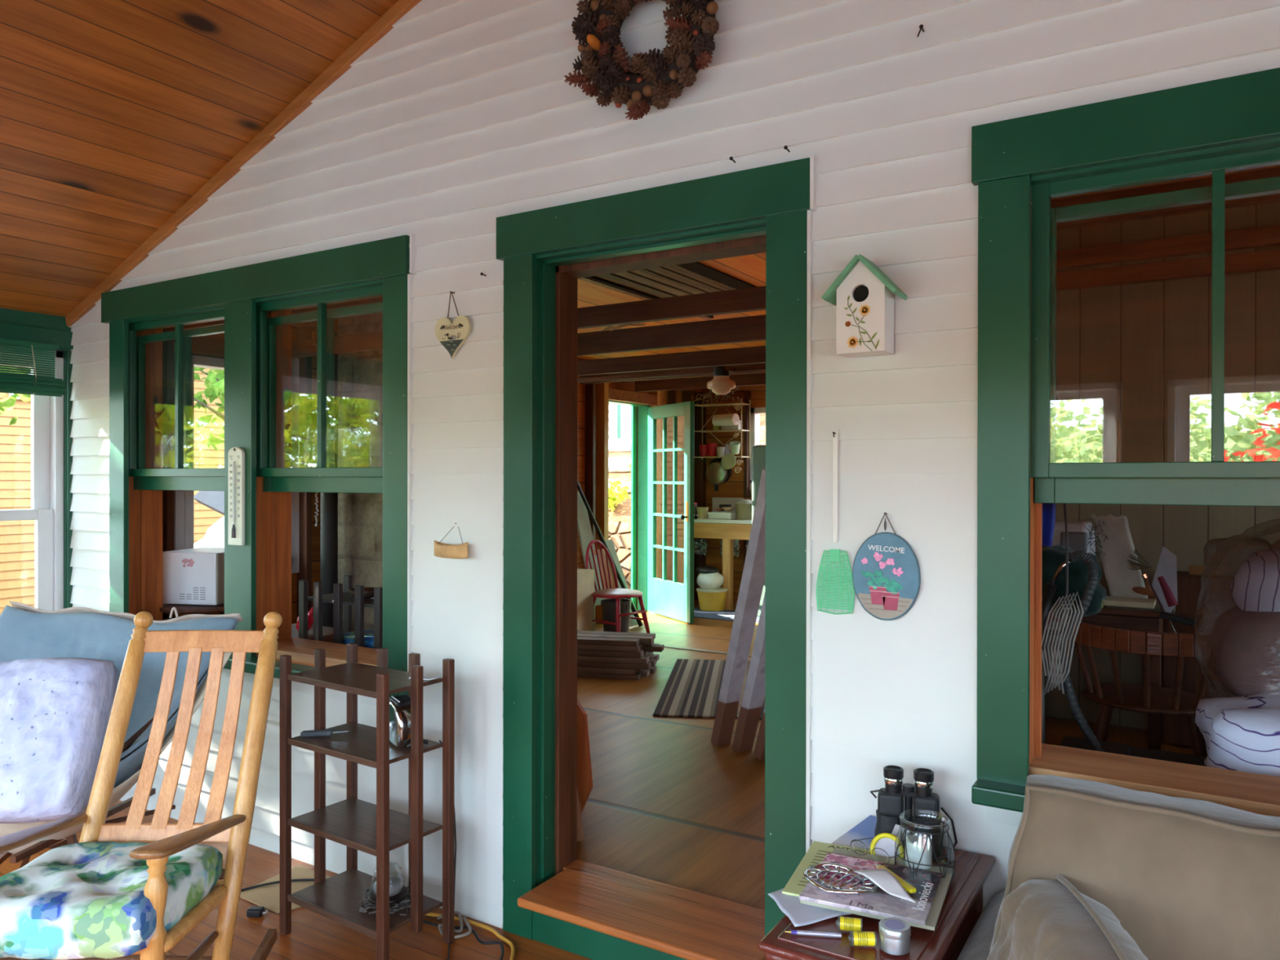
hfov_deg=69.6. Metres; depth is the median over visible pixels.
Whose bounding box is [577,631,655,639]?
plank
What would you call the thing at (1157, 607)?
book
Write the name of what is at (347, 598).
shelf
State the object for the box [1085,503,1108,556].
sprig
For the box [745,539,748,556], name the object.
sheet
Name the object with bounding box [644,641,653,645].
plank
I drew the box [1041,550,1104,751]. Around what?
hose
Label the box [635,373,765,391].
trim
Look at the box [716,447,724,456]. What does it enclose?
mug
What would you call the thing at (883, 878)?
note
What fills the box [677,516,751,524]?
countertop
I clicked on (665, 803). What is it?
floor
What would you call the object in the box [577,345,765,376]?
ceiling beam
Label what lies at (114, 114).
ceiling
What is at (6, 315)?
wall
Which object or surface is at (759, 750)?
leaning board
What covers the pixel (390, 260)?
trim
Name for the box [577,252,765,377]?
ceiling
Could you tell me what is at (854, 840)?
glasses
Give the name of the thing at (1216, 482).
window
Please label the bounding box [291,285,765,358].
ceiling beam
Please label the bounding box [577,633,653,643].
plank
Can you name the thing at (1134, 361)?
wall
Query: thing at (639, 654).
plank
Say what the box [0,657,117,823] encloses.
throw pillow
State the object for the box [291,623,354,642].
base cabinet
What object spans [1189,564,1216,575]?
wooden box
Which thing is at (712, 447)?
cup
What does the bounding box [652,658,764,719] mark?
striped mat
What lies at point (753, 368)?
ceiling beam
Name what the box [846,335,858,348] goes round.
flower
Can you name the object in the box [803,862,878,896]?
trivet
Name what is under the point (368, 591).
bowl
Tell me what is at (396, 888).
glass jar
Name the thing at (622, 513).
ground
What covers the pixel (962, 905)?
side table
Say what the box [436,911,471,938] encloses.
cord
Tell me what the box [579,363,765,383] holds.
ceiling beam
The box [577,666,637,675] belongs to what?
plank
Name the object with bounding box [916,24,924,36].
nail
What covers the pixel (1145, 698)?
chair
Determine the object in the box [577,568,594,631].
box
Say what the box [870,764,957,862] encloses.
binoculars
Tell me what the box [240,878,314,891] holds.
lamp cord
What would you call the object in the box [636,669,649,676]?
plank
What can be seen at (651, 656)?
plank
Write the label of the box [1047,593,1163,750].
writing desk
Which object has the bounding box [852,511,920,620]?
welcome slate
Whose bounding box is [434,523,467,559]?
ornament
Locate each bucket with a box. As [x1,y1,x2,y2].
[600,598,631,632]
[696,586,728,611]
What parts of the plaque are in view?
hanging cord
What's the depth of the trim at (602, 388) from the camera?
8.36 m
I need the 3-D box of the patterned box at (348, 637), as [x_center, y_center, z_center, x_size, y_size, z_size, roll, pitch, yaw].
[-1.133,0.728,3.992,0.300,0.120,0.200,0,0,32]
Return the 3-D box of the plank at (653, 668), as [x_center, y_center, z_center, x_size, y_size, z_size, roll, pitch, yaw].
[-0.555,1.299,6.424,1.342,0.034,0.100,0,0,11]
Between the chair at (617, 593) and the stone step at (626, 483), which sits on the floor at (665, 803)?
the chair at (617, 593)
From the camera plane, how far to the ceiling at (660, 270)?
7.04 m
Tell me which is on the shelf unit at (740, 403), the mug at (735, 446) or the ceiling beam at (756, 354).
the mug at (735, 446)
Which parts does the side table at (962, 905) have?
moulding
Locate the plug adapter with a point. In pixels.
(253, 911)
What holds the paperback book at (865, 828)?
on the booklet
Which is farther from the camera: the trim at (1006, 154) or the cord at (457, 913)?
the cord at (457, 913)
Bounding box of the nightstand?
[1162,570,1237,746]
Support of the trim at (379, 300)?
attached to the wall at (464, 116)
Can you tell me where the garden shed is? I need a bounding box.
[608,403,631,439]
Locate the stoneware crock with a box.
[696,506,708,518]
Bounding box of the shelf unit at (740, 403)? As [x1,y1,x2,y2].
[693,398,750,472]
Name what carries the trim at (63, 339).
attached to the wall at (6, 315)
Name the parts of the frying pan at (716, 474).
handle, lid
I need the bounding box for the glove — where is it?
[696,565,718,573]
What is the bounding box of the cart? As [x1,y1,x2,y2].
[160,603,224,618]
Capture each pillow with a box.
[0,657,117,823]
[986,874,1148,959]
[1231,548,1279,612]
[1271,538,1279,549]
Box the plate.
[721,453,736,469]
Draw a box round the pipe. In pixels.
[320,332,337,627]
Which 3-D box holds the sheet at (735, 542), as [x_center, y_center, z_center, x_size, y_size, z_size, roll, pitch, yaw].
[0.939,0.689,9.655,0.240,0.233,0.068,0,0,32]
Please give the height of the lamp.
0.210 m
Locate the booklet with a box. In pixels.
[782,840,870,896]
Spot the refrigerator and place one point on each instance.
(758, 451)
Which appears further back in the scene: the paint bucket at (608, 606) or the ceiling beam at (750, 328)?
the paint bucket at (608, 606)
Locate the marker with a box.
[875,863,916,893]
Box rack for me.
[298,574,382,648]
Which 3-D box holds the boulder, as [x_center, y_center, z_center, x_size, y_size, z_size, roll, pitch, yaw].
[-4.474,1.255,10.633,2.113,1.830,1.661,0,0,32]
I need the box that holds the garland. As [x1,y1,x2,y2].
[690,386,739,408]
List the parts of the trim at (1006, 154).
sill, casing, head casing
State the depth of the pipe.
5.47 m
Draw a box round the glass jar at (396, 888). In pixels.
[370,859,404,897]
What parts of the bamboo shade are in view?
cord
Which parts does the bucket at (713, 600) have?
lid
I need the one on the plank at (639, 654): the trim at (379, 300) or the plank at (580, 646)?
the plank at (580, 646)
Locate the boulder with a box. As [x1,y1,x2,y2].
[193,515,224,548]
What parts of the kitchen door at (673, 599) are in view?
lock plate, door knob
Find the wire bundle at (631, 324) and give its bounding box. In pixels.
[600,322,645,331]
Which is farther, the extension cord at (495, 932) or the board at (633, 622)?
the board at (633, 622)
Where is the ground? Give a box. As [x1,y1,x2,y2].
[608,413,765,521]
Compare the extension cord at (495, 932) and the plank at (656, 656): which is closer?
the extension cord at (495, 932)
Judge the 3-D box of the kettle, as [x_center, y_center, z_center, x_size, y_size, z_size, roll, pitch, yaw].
[-0.757,0.761,2.915,0.070,0.155,0.124,0,0,-38]
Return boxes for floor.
[0,800,592,959]
[577,600,1194,910]
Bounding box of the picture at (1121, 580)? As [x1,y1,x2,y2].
[1089,513,1148,598]
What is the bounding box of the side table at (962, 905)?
[758,844,995,959]
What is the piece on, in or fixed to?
on the floor at (665, 803)
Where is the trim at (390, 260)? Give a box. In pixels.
[101,233,417,706]
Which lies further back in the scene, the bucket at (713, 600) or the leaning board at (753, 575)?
the bucket at (713, 600)
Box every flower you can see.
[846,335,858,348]
[858,304,870,315]
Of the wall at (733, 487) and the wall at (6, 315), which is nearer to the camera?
the wall at (6, 315)
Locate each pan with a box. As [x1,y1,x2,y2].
[706,455,732,491]
[707,511,736,519]
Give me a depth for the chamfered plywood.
3.59 m
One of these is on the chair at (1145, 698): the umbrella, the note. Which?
the umbrella
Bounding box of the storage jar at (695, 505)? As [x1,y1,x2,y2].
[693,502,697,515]
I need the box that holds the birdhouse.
[821,253,907,357]
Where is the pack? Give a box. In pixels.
[721,420,741,430]
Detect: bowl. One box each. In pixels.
[346,586,373,597]
[714,507,723,511]
[721,506,734,511]
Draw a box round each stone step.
[608,438,631,452]
[608,457,631,471]
[608,479,631,493]
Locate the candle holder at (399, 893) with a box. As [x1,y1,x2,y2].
[356,859,410,915]
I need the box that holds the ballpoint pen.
[784,929,841,937]
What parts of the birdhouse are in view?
painted stem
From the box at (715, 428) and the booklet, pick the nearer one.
the booklet
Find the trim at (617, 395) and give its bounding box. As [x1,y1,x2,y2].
[291,318,765,405]
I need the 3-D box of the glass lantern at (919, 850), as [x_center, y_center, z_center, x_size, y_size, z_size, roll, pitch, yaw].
[0.647,0.833,2.091,0.132,0.132,0.132,0,0,18]
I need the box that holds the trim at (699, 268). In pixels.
[586,262,757,318]
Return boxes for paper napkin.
[768,888,853,926]
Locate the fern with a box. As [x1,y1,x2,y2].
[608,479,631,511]
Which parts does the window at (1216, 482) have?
sill, sash, sash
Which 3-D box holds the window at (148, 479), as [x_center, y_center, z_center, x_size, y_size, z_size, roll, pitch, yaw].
[-2.009,-0.048,4.141,0.990,1.523,0.244,0,0,32]
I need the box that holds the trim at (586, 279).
[577,277,711,319]
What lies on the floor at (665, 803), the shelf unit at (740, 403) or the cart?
the cart
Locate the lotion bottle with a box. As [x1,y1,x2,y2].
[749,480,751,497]
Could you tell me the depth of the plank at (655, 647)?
6.29 m
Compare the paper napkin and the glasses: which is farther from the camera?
the glasses
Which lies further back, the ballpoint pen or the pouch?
the pouch
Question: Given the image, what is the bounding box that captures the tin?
[878,917,911,955]
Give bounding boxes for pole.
[577,480,643,626]
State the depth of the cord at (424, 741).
2.95 m
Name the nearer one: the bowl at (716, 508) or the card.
the card
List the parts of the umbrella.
handle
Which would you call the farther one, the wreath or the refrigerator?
the refrigerator
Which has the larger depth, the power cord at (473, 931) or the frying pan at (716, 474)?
the frying pan at (716, 474)
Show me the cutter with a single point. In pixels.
(329, 731)
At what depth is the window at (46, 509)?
4.42 m
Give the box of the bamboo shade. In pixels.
[0,337,66,396]
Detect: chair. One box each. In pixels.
[0,611,282,959]
[585,539,650,633]
[1071,621,1221,756]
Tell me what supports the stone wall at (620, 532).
on the ground
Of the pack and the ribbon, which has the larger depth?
the pack
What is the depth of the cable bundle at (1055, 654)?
2.89 m
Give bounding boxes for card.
[891,824,906,842]
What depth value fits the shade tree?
7.61 m
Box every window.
[0,346,63,610]
[128,304,226,620]
[173,342,298,573]
[255,280,383,666]
[749,407,765,490]
[1029,137,1279,816]
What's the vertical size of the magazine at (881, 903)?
0.008 m
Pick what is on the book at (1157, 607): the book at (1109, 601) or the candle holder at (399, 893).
the book at (1109, 601)
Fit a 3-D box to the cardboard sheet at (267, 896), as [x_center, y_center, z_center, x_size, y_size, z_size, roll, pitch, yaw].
[-1.231,1.472,3.296,0.350,0.004,0.290,0,0,32]
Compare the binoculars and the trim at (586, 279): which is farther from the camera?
the trim at (586, 279)
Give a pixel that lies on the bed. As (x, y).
(1228, 694)
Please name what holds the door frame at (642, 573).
in the wall at (210, 345)
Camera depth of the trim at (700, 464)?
9.96 m
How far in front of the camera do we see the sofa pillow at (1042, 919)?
1.56 m
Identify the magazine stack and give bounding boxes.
[800,848,953,930]
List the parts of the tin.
lid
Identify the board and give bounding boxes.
[193,467,224,515]
[577,491,606,605]
[577,788,584,841]
[604,539,638,626]
[711,468,765,746]
[732,591,765,752]
[753,706,764,759]
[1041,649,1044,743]
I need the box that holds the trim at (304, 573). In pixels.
[162,326,690,626]
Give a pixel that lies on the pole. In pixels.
(639, 622)
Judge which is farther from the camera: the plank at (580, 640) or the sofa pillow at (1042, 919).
the plank at (580, 640)
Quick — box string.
[314,344,319,527]
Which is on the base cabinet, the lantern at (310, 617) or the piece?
the lantern at (310, 617)
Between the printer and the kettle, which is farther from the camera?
the printer
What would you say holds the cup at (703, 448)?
on the shelf unit at (740, 403)
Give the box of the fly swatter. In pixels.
[816,430,854,614]
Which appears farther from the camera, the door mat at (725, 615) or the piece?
the door mat at (725, 615)
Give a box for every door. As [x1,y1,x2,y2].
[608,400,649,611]
[647,400,697,623]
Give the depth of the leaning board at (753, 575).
4.09 m
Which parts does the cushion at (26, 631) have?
backing trim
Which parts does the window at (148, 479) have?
sash, sash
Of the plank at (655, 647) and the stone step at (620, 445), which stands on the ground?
the stone step at (620, 445)
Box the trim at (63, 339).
[0,322,73,608]
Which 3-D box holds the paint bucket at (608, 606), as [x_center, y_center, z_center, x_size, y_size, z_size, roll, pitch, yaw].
[-0.197,1.153,7.623,0.262,0.310,0.260,0,0,32]
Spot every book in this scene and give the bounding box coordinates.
[831,814,913,849]
[1102,595,1155,608]
[1106,602,1175,613]
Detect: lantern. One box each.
[295,606,313,631]
[894,808,955,878]
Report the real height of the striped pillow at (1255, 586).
0.311 m
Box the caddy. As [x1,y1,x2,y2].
[719,504,731,511]
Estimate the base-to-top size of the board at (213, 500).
1.254 m
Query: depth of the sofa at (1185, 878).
1.65 m
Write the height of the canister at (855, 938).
0.027 m
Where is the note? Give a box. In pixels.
[853,862,915,902]
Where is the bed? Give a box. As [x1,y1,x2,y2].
[1226,688,1237,697]
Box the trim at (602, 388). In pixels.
[595,382,661,623]
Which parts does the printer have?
panel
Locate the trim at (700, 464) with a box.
[693,390,751,599]
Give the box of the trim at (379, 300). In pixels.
[162,297,382,333]
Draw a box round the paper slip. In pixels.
[408,674,440,680]
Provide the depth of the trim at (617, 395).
8.80 m
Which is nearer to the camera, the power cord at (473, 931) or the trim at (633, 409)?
the power cord at (473, 931)
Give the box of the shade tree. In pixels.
[0,366,31,425]
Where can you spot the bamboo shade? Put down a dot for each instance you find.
(33, 384)
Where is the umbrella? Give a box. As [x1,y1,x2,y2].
[1127,546,1195,633]
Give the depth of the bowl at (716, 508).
9.37 m
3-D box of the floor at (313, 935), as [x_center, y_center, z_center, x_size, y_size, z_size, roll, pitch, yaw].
[0.247,1.545,0.409,9.680,0.120,3.750,0,0,32]
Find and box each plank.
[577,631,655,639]
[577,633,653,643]
[577,636,639,646]
[577,644,641,651]
[577,649,643,657]
[577,655,649,663]
[577,661,651,669]
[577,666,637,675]
[577,672,640,679]
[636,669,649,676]
[640,644,664,652]
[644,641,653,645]
[645,654,653,658]
[648,666,656,673]
[649,657,656,666]
[653,653,659,661]
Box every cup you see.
[699,444,708,456]
[707,443,717,456]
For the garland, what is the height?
0.269 m
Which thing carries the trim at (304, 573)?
attached to the wall at (210, 345)
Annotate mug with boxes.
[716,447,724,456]
[729,441,740,454]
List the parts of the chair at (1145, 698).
leg, leg, rail, seat, leg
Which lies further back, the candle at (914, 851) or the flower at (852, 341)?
the flower at (852, 341)
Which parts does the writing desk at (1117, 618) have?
leg, leg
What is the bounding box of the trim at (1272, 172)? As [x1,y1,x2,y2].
[1050,167,1279,230]
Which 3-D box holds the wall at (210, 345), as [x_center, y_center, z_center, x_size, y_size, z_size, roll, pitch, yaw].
[-1.128,0.088,7.308,0.100,2.750,6.550,0,0,32]
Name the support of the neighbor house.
on the ground
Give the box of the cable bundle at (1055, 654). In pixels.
[1041,377,1084,694]
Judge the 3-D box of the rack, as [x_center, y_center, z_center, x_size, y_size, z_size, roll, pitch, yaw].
[-1.216,0.880,4.032,0.509,0.875,0.270,0,0,32]
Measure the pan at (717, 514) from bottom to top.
0.074 m
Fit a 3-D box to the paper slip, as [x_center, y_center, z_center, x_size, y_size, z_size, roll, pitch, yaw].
[-0.684,0.627,2.925,0.090,0.014,0.050,0,0,3]
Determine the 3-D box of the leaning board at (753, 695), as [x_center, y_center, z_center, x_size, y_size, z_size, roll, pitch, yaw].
[0.563,0.638,4.008,0.099,1.404,1.047,0,0,-8]
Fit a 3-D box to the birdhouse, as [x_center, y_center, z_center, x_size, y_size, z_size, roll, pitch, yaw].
[0.571,-0.441,2.337,0.191,0.241,0.115,0,0,32]
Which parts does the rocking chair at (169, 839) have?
armrest, leg, rail, seat rail, armrest, rail, woven seat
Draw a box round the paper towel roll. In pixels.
[711,413,739,426]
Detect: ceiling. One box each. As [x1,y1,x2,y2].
[0,0,398,316]
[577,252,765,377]
[597,264,737,297]
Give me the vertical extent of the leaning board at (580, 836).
1.204 m
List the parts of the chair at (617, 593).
seat, leg, leg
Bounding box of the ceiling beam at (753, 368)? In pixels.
[577,364,765,382]
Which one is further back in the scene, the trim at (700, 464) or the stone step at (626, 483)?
the stone step at (626, 483)
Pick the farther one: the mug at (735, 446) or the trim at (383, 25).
the mug at (735, 446)
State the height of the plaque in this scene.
0.228 m
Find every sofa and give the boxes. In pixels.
[0,652,232,959]
[956,774,1279,959]
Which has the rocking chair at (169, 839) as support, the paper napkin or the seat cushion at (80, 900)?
the seat cushion at (80, 900)
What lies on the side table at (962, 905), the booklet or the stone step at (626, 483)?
the booklet
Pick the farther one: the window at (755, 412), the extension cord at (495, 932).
the window at (755, 412)
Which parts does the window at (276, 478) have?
green glass, glass leaf, sill, sash, sash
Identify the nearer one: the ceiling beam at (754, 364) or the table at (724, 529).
the ceiling beam at (754, 364)
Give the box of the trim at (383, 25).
[65,0,422,326]
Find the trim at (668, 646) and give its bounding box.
[664,644,751,657]
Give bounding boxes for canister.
[835,915,862,931]
[848,930,876,946]
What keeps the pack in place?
on the shelf unit at (740, 403)
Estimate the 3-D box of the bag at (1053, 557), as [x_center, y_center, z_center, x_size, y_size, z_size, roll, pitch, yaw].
[1.972,0.477,4.329,0.404,0.345,0.277,0,0,32]
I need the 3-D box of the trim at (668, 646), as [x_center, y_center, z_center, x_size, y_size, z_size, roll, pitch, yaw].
[0.815,1.309,6.845,3.400,0.006,0.050,0,0,32]
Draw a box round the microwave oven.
[162,546,224,604]
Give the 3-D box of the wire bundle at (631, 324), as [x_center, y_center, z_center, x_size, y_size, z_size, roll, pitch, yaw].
[-0.094,-0.859,5.086,0.293,0.064,0.006,0,0,32]
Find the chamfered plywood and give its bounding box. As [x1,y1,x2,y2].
[577,698,592,813]
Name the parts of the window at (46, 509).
sash, sash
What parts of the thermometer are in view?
bulb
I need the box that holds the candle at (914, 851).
[905,835,932,870]
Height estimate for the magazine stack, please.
0.007 m
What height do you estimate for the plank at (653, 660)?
0.034 m
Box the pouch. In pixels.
[1132,582,1154,597]
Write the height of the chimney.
2.370 m
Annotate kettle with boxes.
[389,694,410,748]
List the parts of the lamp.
lamp shade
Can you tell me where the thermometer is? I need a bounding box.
[227,447,244,545]
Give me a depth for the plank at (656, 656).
6.52 m
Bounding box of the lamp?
[706,365,735,395]
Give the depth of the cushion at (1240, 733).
2.41 m
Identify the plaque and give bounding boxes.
[435,291,471,359]
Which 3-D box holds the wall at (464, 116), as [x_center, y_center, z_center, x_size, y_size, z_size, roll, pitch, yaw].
[1.284,-0.820,2.075,9.380,4.604,0.216,0,0,32]
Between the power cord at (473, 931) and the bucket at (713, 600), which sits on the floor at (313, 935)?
the power cord at (473, 931)
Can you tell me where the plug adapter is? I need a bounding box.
[246,906,267,917]
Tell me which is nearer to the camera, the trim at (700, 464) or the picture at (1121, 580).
the picture at (1121, 580)
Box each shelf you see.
[279,642,454,959]
[307,591,373,608]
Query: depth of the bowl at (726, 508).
9.32 m
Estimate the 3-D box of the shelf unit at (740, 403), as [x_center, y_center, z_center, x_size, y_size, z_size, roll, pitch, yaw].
[0.864,-0.457,9.701,0.584,0.770,0.215,0,0,32]
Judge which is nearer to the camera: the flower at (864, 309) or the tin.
the tin
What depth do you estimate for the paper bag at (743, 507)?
9.22 m
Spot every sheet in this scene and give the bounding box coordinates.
[240,864,330,914]
[693,537,707,555]
[720,538,740,557]
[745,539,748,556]
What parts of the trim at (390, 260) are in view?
casing, casing, head casing, sill, casing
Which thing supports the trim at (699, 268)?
attached to the ceiling at (749, 268)
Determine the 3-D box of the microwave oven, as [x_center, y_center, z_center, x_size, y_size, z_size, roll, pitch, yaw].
[-2.167,0.479,4.631,0.309,0.255,0.302,0,0,12]
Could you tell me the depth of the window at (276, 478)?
3.76 m
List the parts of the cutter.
blade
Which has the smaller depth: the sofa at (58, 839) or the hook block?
the sofa at (58, 839)
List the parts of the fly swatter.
handle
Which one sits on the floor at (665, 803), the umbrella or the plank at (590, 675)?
the plank at (590, 675)
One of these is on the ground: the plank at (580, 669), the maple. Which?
the maple
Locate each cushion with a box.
[0,600,243,788]
[0,841,222,959]
[1195,688,1279,777]
[1203,537,1271,576]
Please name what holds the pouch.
on the book at (1157, 607)
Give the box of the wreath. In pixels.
[564,0,719,119]
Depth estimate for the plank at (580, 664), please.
6.09 m
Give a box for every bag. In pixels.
[697,572,724,589]
[735,499,751,519]
[1042,545,1106,619]
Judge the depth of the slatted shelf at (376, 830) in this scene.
2.93 m
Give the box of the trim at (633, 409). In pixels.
[631,405,637,610]
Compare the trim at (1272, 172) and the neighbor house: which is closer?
the trim at (1272, 172)
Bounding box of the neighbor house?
[0,368,224,614]
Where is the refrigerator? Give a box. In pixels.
[751,444,765,617]
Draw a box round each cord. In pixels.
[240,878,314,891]
[406,739,456,959]
[422,920,504,959]
[425,911,515,959]
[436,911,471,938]
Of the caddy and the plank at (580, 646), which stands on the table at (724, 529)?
the caddy
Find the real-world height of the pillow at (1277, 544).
0.315 m
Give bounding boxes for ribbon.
[1042,503,1055,546]
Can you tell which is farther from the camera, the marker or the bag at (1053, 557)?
the bag at (1053, 557)
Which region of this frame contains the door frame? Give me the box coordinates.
[496,155,817,959]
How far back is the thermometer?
3.72 m
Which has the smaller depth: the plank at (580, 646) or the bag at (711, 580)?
the plank at (580, 646)
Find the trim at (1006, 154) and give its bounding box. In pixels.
[971,67,1279,826]
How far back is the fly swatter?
2.42 m
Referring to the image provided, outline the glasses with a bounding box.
[850,837,905,863]
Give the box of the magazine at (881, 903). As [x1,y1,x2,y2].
[799,853,942,924]
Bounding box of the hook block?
[306,340,317,346]
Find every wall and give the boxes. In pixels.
[0,307,71,608]
[68,0,1279,928]
[173,326,694,625]
[608,521,631,589]
[706,372,765,601]
[1044,201,1279,729]
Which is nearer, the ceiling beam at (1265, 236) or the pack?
the ceiling beam at (1265, 236)
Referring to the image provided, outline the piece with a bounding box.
[592,548,616,599]
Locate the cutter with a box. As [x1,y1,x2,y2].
[300,728,349,737]
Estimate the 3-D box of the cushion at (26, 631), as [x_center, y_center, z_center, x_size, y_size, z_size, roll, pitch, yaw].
[-1.981,0.819,3.023,1.062,0.741,0.680,0,0,12]
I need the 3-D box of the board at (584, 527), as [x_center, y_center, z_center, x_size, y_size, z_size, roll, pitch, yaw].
[-0.435,0.580,7.863,0.240,0.964,0.220,0,0,32]
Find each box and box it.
[342,627,373,648]
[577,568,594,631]
[713,425,721,430]
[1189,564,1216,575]
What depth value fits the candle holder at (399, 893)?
2.88 m
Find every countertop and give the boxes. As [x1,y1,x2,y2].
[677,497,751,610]
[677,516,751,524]
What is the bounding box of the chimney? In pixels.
[337,311,382,630]
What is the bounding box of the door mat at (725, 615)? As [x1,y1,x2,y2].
[648,607,759,623]
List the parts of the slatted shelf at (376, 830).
post, post, post, shelf, shelf, shelf, shelf, post, post, post, post, post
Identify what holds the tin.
on the side table at (962, 905)
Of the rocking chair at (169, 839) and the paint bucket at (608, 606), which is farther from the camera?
the paint bucket at (608, 606)
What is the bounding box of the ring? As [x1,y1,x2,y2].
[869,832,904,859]
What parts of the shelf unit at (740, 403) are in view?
shelf, shelf, shelf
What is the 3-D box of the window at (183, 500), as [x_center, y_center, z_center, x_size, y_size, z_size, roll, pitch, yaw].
[-2.326,-0.088,5.321,0.110,1.310,0.810,0,0,32]
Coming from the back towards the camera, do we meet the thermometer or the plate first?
the plate
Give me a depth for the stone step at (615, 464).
14.18 m
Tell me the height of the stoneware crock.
0.115 m
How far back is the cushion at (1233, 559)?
3.49 m
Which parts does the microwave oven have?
door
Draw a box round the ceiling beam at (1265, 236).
[1056,224,1279,291]
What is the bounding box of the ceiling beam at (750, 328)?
[577,314,765,355]
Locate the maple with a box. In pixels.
[193,366,224,450]
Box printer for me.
[1051,520,1095,555]

